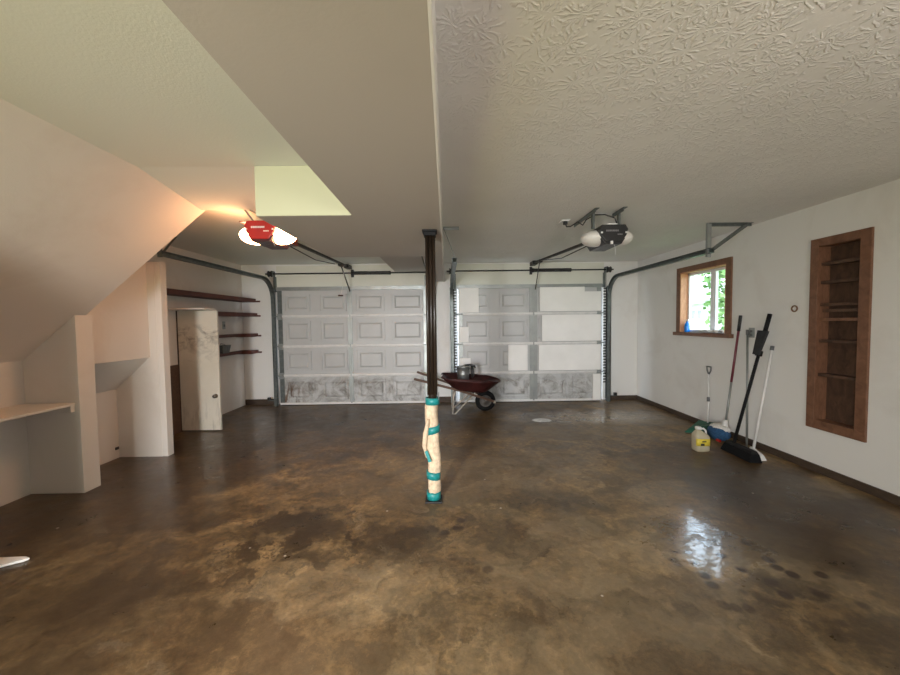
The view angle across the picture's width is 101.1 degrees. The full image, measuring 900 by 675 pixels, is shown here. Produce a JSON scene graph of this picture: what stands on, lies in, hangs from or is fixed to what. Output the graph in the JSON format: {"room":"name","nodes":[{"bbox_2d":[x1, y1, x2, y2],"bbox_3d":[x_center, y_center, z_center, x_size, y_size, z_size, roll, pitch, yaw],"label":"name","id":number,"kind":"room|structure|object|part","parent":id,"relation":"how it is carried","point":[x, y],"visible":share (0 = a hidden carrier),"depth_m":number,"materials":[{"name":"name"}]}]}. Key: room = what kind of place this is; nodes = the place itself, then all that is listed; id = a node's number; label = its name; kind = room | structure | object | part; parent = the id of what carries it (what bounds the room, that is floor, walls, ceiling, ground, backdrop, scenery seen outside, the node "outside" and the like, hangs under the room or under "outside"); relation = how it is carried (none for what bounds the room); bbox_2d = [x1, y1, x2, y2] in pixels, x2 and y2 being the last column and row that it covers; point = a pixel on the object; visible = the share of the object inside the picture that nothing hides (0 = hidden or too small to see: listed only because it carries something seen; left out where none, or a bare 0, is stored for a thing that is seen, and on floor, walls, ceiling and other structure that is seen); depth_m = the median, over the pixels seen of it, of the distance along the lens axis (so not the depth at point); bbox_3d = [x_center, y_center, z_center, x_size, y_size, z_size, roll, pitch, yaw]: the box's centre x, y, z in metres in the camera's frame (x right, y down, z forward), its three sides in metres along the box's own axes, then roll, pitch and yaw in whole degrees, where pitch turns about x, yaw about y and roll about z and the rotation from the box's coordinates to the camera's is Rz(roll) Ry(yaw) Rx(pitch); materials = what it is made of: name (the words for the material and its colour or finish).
{"room":"garage","nodes":[
{"label":"garage","id":0,"kind":"room"},
{"bbox_2d":[23,315,100,493],"bbox_3d":[-3.536,0.600,3.372,0.480,1.600,0.160,-1,2,-1],"label":"wall","id":1,"kind":"structure","parent":0,"point":[63,448],"depth_m":3.31,"materials":[{"name":"white paint"}]},
{"bbox_2d":[0,98,204,362],"bbox_3d":[-2.932,-0.430,0.852,1.665,1.460,5.000,-1,2,-1],"label":"sloped ceiling","id":2,"kind":"structure","parent":0,"point":[78,219],"depth_m":2.61,"materials":[{"name":"white paint"}]},
{"bbox_2d":[87,263,149,363],"bbox_3d":[-3.429,-0.469,3.783,0.070,1.420,0.750,-1,2,-1],"label":"wall","id":3,"kind":"structure","parent":0,"point":[120,325],"depth_m":3.85,"materials":[{"name":"white paint"}]},
{"bbox_2d":[0,245,245,506],"bbox_3d":[-3.845,0.100,2.581,0.140,2.675,8.830,-1,2,-1],"label":"wall","id":4,"kind":"structure","parent":0,"point":[180,275],"depth_m":5.05,"materials":[{"name":"white paint"}]},
{"bbox_2d":[0,403,74,421],"bbox_3d":[-3.542,0.666,2.282,0.445,0.078,2.018,-1,2,-1],"label":"shelf","id":5,"kind":"object","parent":4,"relation":"attached to","point":[23,410],"visible":1,"depth_m":3.09,"materials":[{"name":"white wood"}]},
{"bbox_2d":[94,357,148,392],"bbox_3d":[-3.589,0.392,3.818,0.390,0.420,0.750,-1,2,-1],"label":"soffit","id":6,"kind":"structure","parent":4,"relation":"attached to","point":[109,376],"depth_m":3.94,"materials":[{"name":"white paint"}]},
{"bbox_2d":[170,365,181,434],"bbox_3d":[-3.781,0.870,4.747,0.012,0.950,0.870,-1,2,-1],"label":"wall panel","id":7,"kind":"object","parent":4,"relation":"attached to","point":[174,369],"visible":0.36,"depth_m":5.10,"materials":[{"name":"brown wood"}]},
{"bbox_2d":[167,308,215,309],"bbox_3d":[-3.525,-0.383,5.001,0.560,0.019,0.260,-1,2,-1],"label":"board","id":8,"kind":"object","parent":4,"relation":"attached to","point":[167,308],"visible":0.8,"depth_m":4.87,"materials":[{"name":"white wood"}]},
{"bbox_2d":[176,311,222,431],"bbox_3d":[-3.516,0.472,5.196,0.560,1.700,0.135,-1,2,-1],"label":"door","id":9,"kind":"structure","parent":4,"relation":"in","point":[198,353],"depth_m":5.18,"materials":[{"name":"paint"}]},
{"bbox_2d":[167,288,259,302],"bbox_3d":[-3.649,-0.625,5.540,0.330,0.065,2.560,-1,2,-1],"label":"wall shelf","id":10,"kind":"object","parent":4,"relation":"attached to","point":[170,292],"visible":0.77,"depth_m":5.45,"materials":[{"name":"brown wood"}]},
{"bbox_2d":[218,311,260,316],"bbox_3d":[-3.651,-0.381,6.041,0.330,0.065,1.580,-1,2,-1],"label":"wall shelf","id":11,"kind":"object","parent":4,"relation":"attached to","point":[226,314],"visible":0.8,"depth_m":6.27,"materials":[{"name":"brown wood"}]},
{"bbox_2d":[219,333,260,337],"bbox_3d":[-3.647,-0.016,6.107,0.330,0.060,1.480,-1,2,-1],"label":"wall shelf","id":12,"kind":"object","parent":4,"relation":"attached to","point":[242,334],"visible":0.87,"depth_m":6.58,"materials":[{"name":"brown wood"}]},
{"bbox_2d":[220,350,261,356],"bbox_3d":[-3.643,0.289,6.120,0.330,0.060,1.480,-1,2,-1],"label":"wall shelf","id":13,"kind":"object","parent":4,"relation":"attached to","point":[240,351],"visible":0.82,"depth_m":6.60,"materials":[{"name":"brown wood"}]},
{"bbox_2d":[219,343,230,353],"bbox_3d":[-3.751,0.176,6.127,0.124,0.169,0.239,-1,2,-1],"label":"basket","id":14,"kind":"object","parent":13,"relation":"on","point":[224,348],"visible":0.84,"depth_m":6.08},
{"bbox_2d":[116,262,173,456],"bbox_3d":[-3.514,0.258,4.231,0.550,2.210,0.095,-1,2,-1],"label":"wall","id":15,"kind":"structure","parent":0,"point":[144,400],"depth_m":4.21,"materials":[{"name":"white paint"}]},
{"bbox_2d":[0,0,385,264],"bbox_3d":[-2.191,-1.189,2.544,3.600,0.177,8.830,-1,2,-1],"label":"ceiling","id":16,"kind":"structure","parent":0,"point":[128,79],"depth_m":1.79,"materials":[{"name":"white paint"}]},
{"bbox_2d":[157,237,278,406],"bbox_3d":[-3.177,0.040,5.434,0.075,2.535,2.680,-1,2,-1],"label":"door track","id":17,"kind":"object","parent":16,"relation":"attached to","point":[160,253],"visible":0.98,"depth_m":6.37,"materials":[{"name":"grey metal"}]},
{"bbox_2d":[239,210,351,295],"bbox_3d":[-1.728,-0.939,5.062,0.514,0.594,3.489,-1,2,-1],"label":"garage door opener","id":18,"kind":"object","parent":16,"relation":"attached to","point":[262,233],"visible":0.8,"depth_m":3.39,"materials":[{"name":"red plastic"}]},
{"bbox_3d":[-1.793,-1.084,4.850,0.016,0.115,2.223,-1,2,-3],"label":"drive chain","id":19,"kind":"part","parent":18,"relation":"part of","materials":[{"name":"metal"}]},
{"bbox_3d":[-1.779,-1.144,5.137,0.030,0.162,2.843,-1,2,-2],"label":"rail","id":20,"kind":"part","parent":18,"relation":"part of","materials":[{"name":"metal"}]},
{"bbox_3d":[-1.823,-1.020,6.473,0.012,0.408,0.437,-1,2,4],"label":"door arm","id":21,"kind":"part","parent":18,"relation":"part of","materials":[{"name":"metal"}]},
{"bbox_2d":[256,215,387,256],"bbox_3d":[-1.018,-1.071,3.357,0.660,0.393,1.620,-1,2,-1],"label":"soffit","id":22,"kind":"structure","parent":16,"relation":"attached to","point":[335,235],"depth_m":3.08,"materials":[{"name":"white paint"}]},
{"bbox_2d":[380,256,424,271],"bbox_3d":[-0.636,-1.261,5.495,0.730,0.205,2.660,-1,2,-1],"label":"soffit","id":23,"kind":"structure","parent":16,"relation":"attached to","point":[402,263],"depth_m":5.86,"materials":[{"name":"white paint"}]},
{"bbox_2d":[241,261,637,403],"bbox_3d":[-0.160,-0.133,6.954,7.602,2.675,0.150,-1,2,-1],"label":"wall","id":24,"kind":"structure","parent":0,"point":[259,383],"depth_m":6.88,"materials":[{"name":"white paint"}]},
{"bbox_2d":[245,399,273,404],"bbox_3d":[-3.509,1.200,6.892,0.590,0.100,0.018,-1,2,-1],"label":"baseboard","id":25,"kind":"structure","parent":24,"relation":"attached to","point":[247,401],"depth_m":6.88,"materials":[{"name":"brown wood"}]},
{"bbox_2d":[265,270,425,291],"bbox_3d":[-1.811,-0.056,6.796,3.055,2.375,0.136,-1,2,-1],"label":"bar","id":26,"kind":"object","parent":24,"relation":"attached to","point":[271,273],"visible":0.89,"depth_m":6.72,"materials":[{"name":"metal"}]},
{"bbox_2d":[276,265,424,286],"bbox_3d":[-1.735,-1.128,6.810,2.895,0.395,0.020,-1,2,-1],"label":"trim","id":27,"kind":"structure","parent":24,"relation":"attached to","point":[395,279],"depth_m":6.80,"materials":[{"name":"paint"}]},
{"bbox_2d":[275,286,427,404],"bbox_3d":[-1.761,0.152,6.769,2.856,2.160,0.110,-1,2,-1],"label":"door","id":28,"kind":"structure","parent":24,"relation":"in","point":[366,344],"depth_m":6.77,"materials":[{"name":"paint"}]},
{"bbox_3d":[-1.748,1.200,6.814,2.720,0.038,0.030,-1,2,-1],"label":"rail","id":29,"kind":"part","parent":28,"relation":"part of","materials":[{"name":"white plastic"}]},
{"bbox_2d":[436,281,449,375],"bbox_3d":[-0.138,-0.162,6.867,0.245,1.740,0.022,-1,2,-1],"label":"trim","id":30,"kind":"structure","parent":24,"relation":"attached to","point":[442,288],"depth_m":6.86,"materials":[{"name":"paint"}]},
{"bbox_2d":[439,396,450,401],"bbox_3d":[-0.124,1.156,6.926,0.400,0.100,0.018,-1,2,-1],"label":"baseboard","id":31,"kind":"structure","parent":24,"relation":"attached to","point":[441,399],"depth_m":6.92,"materials":[{"name":"brown wood"}]},
{"bbox_2d":[455,289,458,400],"bbox_3d":[0.126,0.150,6.979,0.058,2.100,0.130,-1,2,-1],"label":"trim","id":32,"kind":"structure","parent":24,"relation":"attached to","point":[456,291],"depth_m":6.91,"materials":[{"name":"white plastic"}]},
{"bbox_2d":[453,263,603,285],"bbox_3d":[1.442,-1.169,6.842,2.810,0.395,0.020,-1,2,-1],"label":"trim","id":33,"kind":"structure","parent":24,"relation":"attached to","point":[578,276],"depth_m":6.83,"materials":[{"name":"paint"}]},
{"bbox_2d":[455,284,605,402],"bbox_3d":[1.469,0.111,6.802,2.756,2.160,0.110,-1,2,-1],"label":"door","id":34,"kind":"structure","parent":24,"relation":"in","point":[544,343],"depth_m":6.78,"materials":[{"name":"paint"}]},
{"bbox_3d":[0.257,-0.052,6.761,0.170,0.280,0.033,-1,2,-1],"label":"insulation panel","id":35,"kind":"part","parent":34,"relation":"part of","materials":[{"name":"plastic"}]},
{"bbox_3d":[0.278,0.467,6.784,0.200,0.180,0.033,-1,2,-1],"label":"insulation panel","id":36,"kind":"part","parent":34,"relation":"part of","materials":[{"name":"plastic"}]},
{"bbox_3d":[0.344,-0.676,6.736,0.360,0.445,0.033,-1,2,-1],"label":"insulation panel","id":37,"kind":"part","parent":34,"relation":"part of","materials":[{"name":"plastic"}]},
{"bbox_3d":[1.245,0.369,6.790,0.355,0.470,0.033,-1,2,-1],"label":"insulation panel","id":38,"kind":"part","parent":34,"relation":"part of","materials":[{"name":"plastic"}]},
{"bbox_3d":[1.482,1.159,6.847,2.620,0.038,0.030,-1,2,-1],"label":"rail","id":39,"kind":"part","parent":34,"relation":"part of","materials":[{"name":"white plastic"}]},
{"bbox_3d":[2.044,-0.700,6.753,0.820,0.440,0.033,-1,2,-1],"label":"insulation panel","id":40,"kind":"part","parent":34,"relation":"part of","materials":[{"name":"plastic"}]},
{"bbox_3d":[2.197,0.362,6.800,1.140,0.470,0.033,-1,2,-1],"label":"insulation panel","id":41,"kind":"part","parent":34,"relation":"part of","materials":[{"name":"plastic"}]},
{"bbox_3d":[2.220,-0.178,6.777,1.080,0.480,0.033,-1,2,-1],"label":"insulation panel","id":42,"kind":"part","parent":34,"relation":"part of","materials":[{"name":"plastic"}]},
{"bbox_3d":[2.604,-0.665,6.760,0.300,0.355,0.033,-1,2,-1],"label":"insulation panel","id":43,"kind":"part","parent":34,"relation":"part of","materials":[{"name":"plastic"}]},
{"bbox_3d":[2.704,0.905,6.828,0.140,0.480,0.033,-1,2,-1],"label":"insulation panel","id":44,"kind":"part","parent":34,"relation":"part of","materials":[{"name":"plastic"}]},
{"bbox_2d":[447,266,613,348],"bbox_3d":[1.481,-0.106,6.829,3.060,2.390,0.136,-1,2,-1],"label":"bar","id":45,"kind":"object","parent":24,"relation":"attached to","point":[607,269],"visible":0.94,"depth_m":6.76,"materials":[{"name":"metal"}]},
{"bbox_2d":[601,288,602,398],"bbox_3d":[2.844,0.115,7.007,0.035,2.100,0.130,-1,2,-1],"label":"trim","id":46,"kind":"structure","parent":24,"relation":"attached to","point":[601,288],"depth_m":6.93,"materials":[{"name":"white plastic"}]},
{"bbox_2d":[605,395,635,399],"bbox_3d":[3.221,1.126,6.960,0.592,0.075,0.018,-1,2,-1],"label":"baseboard","id":47,"kind":"structure","parent":24,"relation":"attached to","point":[617,396],"depth_m":6.95,"materials":[{"name":"brown wood"}]},
{"bbox_2d":[0,399,899,674],"bbox_3d":[-0.097,1.463,2.684,7.722,0.150,8.840,-1,2,-1],"label":"floor","id":48,"kind":"structure","parent":0,"point":[564,537],"depth_m":2.37,"materials":[{"name":"concrete"}]},
{"bbox_2d":[0,556,29,567],"bbox_3d":[-2.857,1.428,2.326,0.298,0.017,0.144,-1,2,-1],"label":"scrap","id":49,"kind":"object","parent":48,"relation":"on","point":[4,561],"visible":1,"depth_m":2.35,"materials":[{"name":"paper"}]},
{"bbox_2d":[422,229,441,503],"bbox_3d":[-0.159,0.250,3.072,0.160,2.242,0.140,-1,2,-1],"label":"support post","id":50,"kind":"object","parent":48,"relation":"on","point":[430,442],"visible":1,"depth_m":3.04,"materials":[{"name":"metal"}]},
{"bbox_3d":[-0.166,-0.848,3.025,0.118,0.045,0.120,-1,2,-1],"label":"plate","id":51,"kind":"part","parent":50,"relation":"part of","materials":[{"name":"black metal"}]},
{"bbox_3d":[-0.136,1.363,3.120,0.140,0.014,0.140,-1,2,-1],"label":"plate","id":52,"kind":"part","parent":50,"relation":"part of","materials":[{"name":"metal"}]},
{"bbox_2d":[414,371,500,414],"bbox_3d":[0.130,0.912,6.186,1.412,0.645,0.751,-1,2,-1],"label":"wheelbarrow","id":53,"kind":"object","parent":48,"relation":"on","point":[479,384],"visible":0.97,"depth_m":6.01,"materials":[{"name":"red metal"}]},
{"bbox_3d":[0.211,1.029,6.387,0.385,0.387,0.040,0,3,11],"label":"leg","id":54,"kind":"part","parent":53,"relation":"part of","materials":[{"name":"metal"}]},
{"bbox_3d":[0.215,1.046,5.998,0.385,0.387,0.040,-1,3,-13],"label":"leg","id":55,"kind":"part","parent":53,"relation":"part of","materials":[{"name":"metal"}]},
{"bbox_2d":[456,366,469,379],"bbox_3d":[0.221,0.607,6.174,0.232,0.254,0.231,-1,2,-1],"label":"pail","id":56,"kind":"object","parent":53,"relation":"in","point":[462,371],"visible":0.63,"depth_m":6.09,"materials":[{"name":"metal"}]},
{"bbox_2d":[465,364,475,377],"bbox_3d":[0.335,0.550,6.127,0.175,0.233,0.093,1,3,37],"label":"glove","id":57,"kind":"object","parent":56,"relation":"on","point":[472,366],"visible":1,"depth_m":6.08,"materials":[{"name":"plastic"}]},
{"bbox_2d":[443,373,498,394],"bbox_3d":[0.345,0.779,6.183,0.962,0.311,0.734,-1,2,-1],"label":"tray","id":58,"kind":"object","parent":53,"relation":"on","point":[480,384],"depth_m":5.94,"materials":[{"name":"metal"}]},
{"bbox_2d":[685,366,713,433],"bbox_3d":[3.348,0.819,4.868,0.460,0.852,0.286,-2,3,-34],"label":"shovel","id":59,"kind":"object","parent":48,"relation":"on","point":[704,424],"visible":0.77,"depth_m":4.91,"materials":[{"name":"white plastic"}]},
{"bbox_2d":[691,426,709,451],"bbox_3d":[2.853,1.149,4.209,0.161,0.274,0.140,-1,2,-1],"label":"plastic jug","id":60,"kind":"object","parent":48,"relation":"on","point":[700,440],"visible":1,"depth_m":4.16,"materials":[{"name":"beige plastic"}]},
{"bbox_2d":[707,315,741,441],"bbox_3d":[3.358,0.499,4.520,0.343,1.531,0.317,-1,2,-1],"label":"mop","id":61,"kind":"object","parent":48,"relation":"on","point":[719,432],"visible":0.99,"depth_m":4.47,"materials":[{"name":"red paint"}]},
{"bbox_2d":[722,419,727,426],"bbox_3d":[3.344,1.048,4.504,0.070,0.095,0.068,-1,2,-1],"label":"socket","id":62,"kind":"object","parent":61,"relation":"attached to","point":[725,422],"depth_m":4.48,"materials":[{"name":"white plastic"}]},
{"bbox_2d":[720,314,771,462],"bbox_3d":[3.308,0.514,3.996,0.448,1.542,0.445,-1,2,-1],"label":"push broom","id":63,"kind":"object","parent":48,"relation":"on","point":[745,453],"visible":1,"depth_m":4.06,"materials":[{"name":"black plastic"}]},
{"bbox_2d":[746,330,748,446],"bbox_3d":[3.457,0.590,4.303,0.032,1.358,0.263,1,3,34],"label":"pole","id":64,"kind":"object","parent":48,"relation":"on","point":[747,331],"visible":0.75,"depth_m":4.31,"materials":[{"name":"plastic"}]},
{"bbox_2d":[749,346,774,460],"bbox_3d":[3.387,0.690,3.956,0.300,1.190,0.230,-1,2,-1],"label":"brush","id":65,"kind":"object","parent":48,"relation":"on","point":[762,457],"visible":0.73,"depth_m":4.01,"materials":[{"name":"plastic"}]},
{"bbox_2d":[435,0,899,262],"bbox_3d":[1.669,-1.268,2.581,4.122,0.120,8.830,-1,2,-1],"label":"ceiling","id":66,"kind":"structure","parent":0,"point":[684,116],"depth_m":1.95,"materials":[{"name":"white paint"}]},
{"bbox_2d":[162,0,441,256],"bbox_3d":[-0.362,-0.989,1.265,0.606,0.393,5.820,-1,2,-1],"label":"ceiling beam","id":67,"kind":"structure","parent":66,"relation":"attached to","point":[347,84],"depth_m":1.17,"materials":[{"name":"white paint"}]},
{"bbox_2d":[254,166,350,215],"bbox_3d":[-1.008,-1.008,2.545,0.658,0.336,0.008,-1,2,-1],"label":"soffit","id":68,"kind":"object","parent":67,"relation":"attached to","point":[279,190],"depth_m":2.54,"materials":[{"name":"white paint"}]},
{"bbox_2d":[427,0,443,276],"bbox_3d":[-0.068,-1.023,2.583,0.010,0.345,8.450,-1,2,-1],"label":"trim","id":69,"kind":"structure","parent":67,"relation":"attached to","point":[431,3],"depth_m":1.30,"materials":[{"name":"white paint"}]},
{"bbox_2d":[435,256,443,281],"bbox_3d":[-0.187,-1.173,5.503,0.166,0.393,2.660,-1,2,-1],"label":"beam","id":70,"kind":"structure","parent":66,"relation":"attached to","point":[438,259],"depth_m":5.21,"materials":[{"name":"white paint"}]},
{"bbox_2d":[443,227,458,403],"bbox_3d":[0.030,-0.024,5.524,0.180,2.575,2.561,-1,2,0],"label":"door track","id":71,"kind":"object","parent":66,"relation":"attached to","point":[454,263],"visible":0.9,"depth_m":6.71,"materials":[{"name":"metal"}]},
{"bbox_3d":[0.054,0.149,5.512,0.056,2.229,2.499,-1,2,-1],"label":"rail","id":72,"kind":"part","parent":71,"relation":"part of","materials":[{"name":"grey metal"}]},
{"bbox_2d":[559,220,569,224],"bbox_3d":[1.239,-1.240,4.009,0.090,0.044,0.110,-1,2,-1],"label":"outlet","id":73,"kind":"object","parent":66,"relation":"attached to","point":[564,222],"visible":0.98,"depth_m":3.97,"materials":[{"name":"white plastic"}]},
{"bbox_2d":[530,207,632,289],"bbox_3d":[1.523,-1.060,5.186,0.588,0.513,3.300,-1,2,-1],"label":"garage door opener","id":74,"kind":"object","parent":66,"relation":"attached to","point":[605,237],"visible":1,"depth_m":3.64,"materials":[{"name":"black plastic"}]},
{"bbox_3d":[1.545,-1.196,5.270,0.030,0.202,2.642,-1,2,-1],"label":"rail","id":75,"kind":"part","parent":74,"relation":"part of","materials":[{"name":"metal"}]},
{"bbox_3d":[1.529,-1.136,4.983,0.013,0.155,2.021,-1,2,-1],"label":"drive chain","id":76,"kind":"part","parent":74,"relation":"part of","materials":[{"name":"metal"}]},
{"bbox_3d":[1.418,-1.165,3.782,0.559,0.143,0.073,2,3,45],"label":"power cord","id":77,"kind":"part","parent":74,"relation":"part of","materials":[{"name":"black plastic"}]},
{"bbox_2d":[580,230,632,246],"bbox_3d":[1.575,-0.989,3.700,0.514,0.170,0.314,-1,2,-1],"label":"light","id":78,"kind":"object","parent":74,"relation":"attached to","point":[595,238],"depth_m":3.60,"materials":[{"name":"white plastic"}]},
{"bbox_2d":[603,222,753,401],"bbox_3d":[3.125,-0.062,5.500,0.547,2.575,2.680,-1,2,-2],"label":"door track","id":79,"kind":"object","parent":66,"relation":"attached to","point":[708,250],"visible":1,"depth_m":5.85,"materials":[{"name":"metal"}]},
{"bbox_3d":[2.910,0.088,5.474,0.056,2.284,2.629,-1,2,-1],"label":"rail","id":80,"kind":"part","parent":79,"relation":"part of","materials":[{"name":"grey metal"}]},
{"bbox_3d":[2.924,-1.100,4.173,0.062,0.377,0.030,-1,2,-1],"label":"drop post","id":81,"kind":"part","parent":79,"relation":"part of","materials":[{"name":"silver metal"}]},
{"bbox_2d":[637,179,899,495],"bbox_3d":[3.616,0.004,2.656,0.140,2.675,8.830,-1,2,-1],"label":"wall","id":82,"kind":"structure","parent":0,"point":[771,258],"depth_m":3.95,"materials":[{"name":"white paint"}]},
{"bbox_2d":[673,256,733,337],"bbox_3d":[3.559,-0.523,5.160,0.190,1.015,1.160,-1,2,-1],"label":"window","id":83,"kind":"structure","parent":82,"relation":"in","point":[684,275],"depth_m":5.08,"materials":[{"name":"brown wood"}]},
{"bbox_2d":[684,319,689,331],"bbox_3d":[3.565,-0.178,5.565,0.072,0.190,0.071,-1,2,-1],"label":"spray bottle","id":84,"kind":"object","parent":83,"relation":"on","point":[686,326],"visible":0.97,"depth_m":5.54,"materials":[{"name":"blue plastic"}]},
{"bbox_3d":[3.565,-0.041,5.181,0.190,0.050,1.160,-1,2,-1],"label":"sill","id":85,"kind":"part","parent":83,"relation":"part of","materials":[{"name":"brown wood"}]},
{"bbox_3d":[3.624,-0.504,5.162,0.040,0.875,0.890,-1,2,-1],"label":"vinyl frame","id":86,"kind":"part","parent":83,"relation":"part of","materials":[{"name":"white plastic"}]},
{"bbox_2d":[697,329,723,332],"bbox_3d":[3.516,-0.085,5.008,0.121,0.046,0.421,-1,2,-1],"label":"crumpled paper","id":87,"kind":"object","parent":83,"relation":"on","point":[699,330],"visible":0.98,"depth_m":4.94,"materials":[{"name":"white paper"}]},
{"bbox_3d":[3.618,-0.500,5.067,0.045,0.815,0.090,-1,2,-1],"label":"meeting rail","id":88,"kind":"part","parent":83,"relation":"part of","materials":[{"name":"white plastic"}]},
{"bbox_2d":[749,328,754,337],"bbox_3d":[3.523,-0.057,4.324,0.011,0.115,0.080,-1,2,-1],"label":"wall outlet","id":89,"kind":"object","parent":82,"relation":"attached to","point":[751,330],"visible":1,"depth_m":4.31,"materials":[{"name":"grey plastic"}]},
{"bbox_2d":[636,395,899,505],"bbox_3d":[3.553,1.302,2.736,0.018,0.075,8.480,-1,2,-1],"label":"baseboard","id":90,"kind":"structure","parent":82,"relation":"attached to","point":[887,496],"depth_m":3.63,"materials":[{"name":"brown wood"}]},
{"bbox_2d":[791,305,797,311],"bbox_3d":[3.526,-0.295,3.788,0.017,0.072,0.074,-1,2,-1],"label":"wall fitting","id":91,"kind":"object","parent":82,"relation":"attached to","point":[794,307],"visible":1,"depth_m":3.79,"materials":[{"name":"gold metal"}]},
{"bbox_2d":[806,227,874,442],"bbox_3d":[3.586,-0.024,3.375,0.135,1.820,0.520,-1,2,-1],"label":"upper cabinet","id":92,"kind":"object","parent":82,"relation":"attached to","point":[841,265],"visible":0.94,"depth_m":3.43,"materials":[{"name":"brown wood"}]},
{"bbox_2d":[818,373,855,380],"bbox_3d":[3.599,0.363,3.397,0.088,0.028,0.356,-1,2,-1],"label":"shelf","id":93,"kind":"object","parent":92,"relation":"attached to","point":[836,376],"depth_m":3.42,"materials":[{"name":"brown wood"}]},
{"bbox_2d":[819,339,856,343],"bbox_3d":[3.595,0.038,3.383,0.088,0.028,0.356,-1,2,-1],"label":"shelf","id":94,"kind":"object","parent":92,"relation":"attached to","point":[821,341],"depth_m":3.42,"materials":[{"name":"brown wood"}]},
{"bbox_2d":[820,318,857,320],"bbox_3d":[3.593,-0.166,3.374,0.088,0.028,0.356,-1,2,-1],"label":"shelf","id":95,"kind":"object","parent":92,"relation":"attached to","point":[821,319],"depth_m":3.38,"materials":[{"name":"brown wood"}]},
{"bbox_2d":[820,302,857,305],"bbox_3d":[3.591,-0.306,3.368,0.088,0.028,0.356,-1,2,-1],"label":"shelf","id":96,"kind":"object","parent":92,"relation":"attached to","point":[821,303],"depth_m":3.39,"materials":[{"name":"brown wood"}]},
{"bbox_2d":[821,277,858,283],"bbox_3d":[3.588,-0.516,3.359,0.088,0.028,0.356,-1,2,-1],"label":"shelf","id":97,"kind":"object","parent":92,"relation":"attached to","point":[840,280],"depth_m":3.39,"materials":[{"name":"brown wood"}]},
{"bbox_2d":[821,257,859,265],"bbox_3d":[3.586,-0.691,3.352,0.088,0.028,0.356,-1,2,-1],"label":"shelf","id":98,"kind":"object","parent":92,"relation":"attached to","point":[848,261],"depth_m":3.39,"materials":[{"name":"brown wood"}]},
{"bbox_3d":[3.646,-0.030,3.380,0.015,1.680,0.380,-1,2,-1],"label":"panel","id":99,"kind":"part","parent":92,"relation":"part of","materials":[{"name":"brown wood"}]},
{"label":"outside","id":100,"kind":"structure","parent":0,"visible":0},
{"bbox_3d":[9.916,1.268,10.168,100.000,0.250,100.000,-1,2,-1],"label":"lawn","id":101,"kind":"structure","parent":100,"visible":0},
{"bbox_2d":[691,274,724,329],"bbox_3d":[16.694,-1.919,25.919,7.050,4.600,13.200,-1,2,-1],"label":"house","id":102,"kind":"structure","parent":101,"relation":"on","point":[698,317],"depth_m":20.58,"materials":[{"name":"white"}]},
{"bbox_2d":[699,270,724,329],"bbox_3d":[9.673,-1.465,12.203,2.412,5.060,2.379,-1,2,-1],"label":"tree","id":103,"kind":"object","parent":101,"relation":"on","point":[721,296],"visible":0.08,"depth_m":12.41,"materials":[{"name":"green plant"}]}
]}

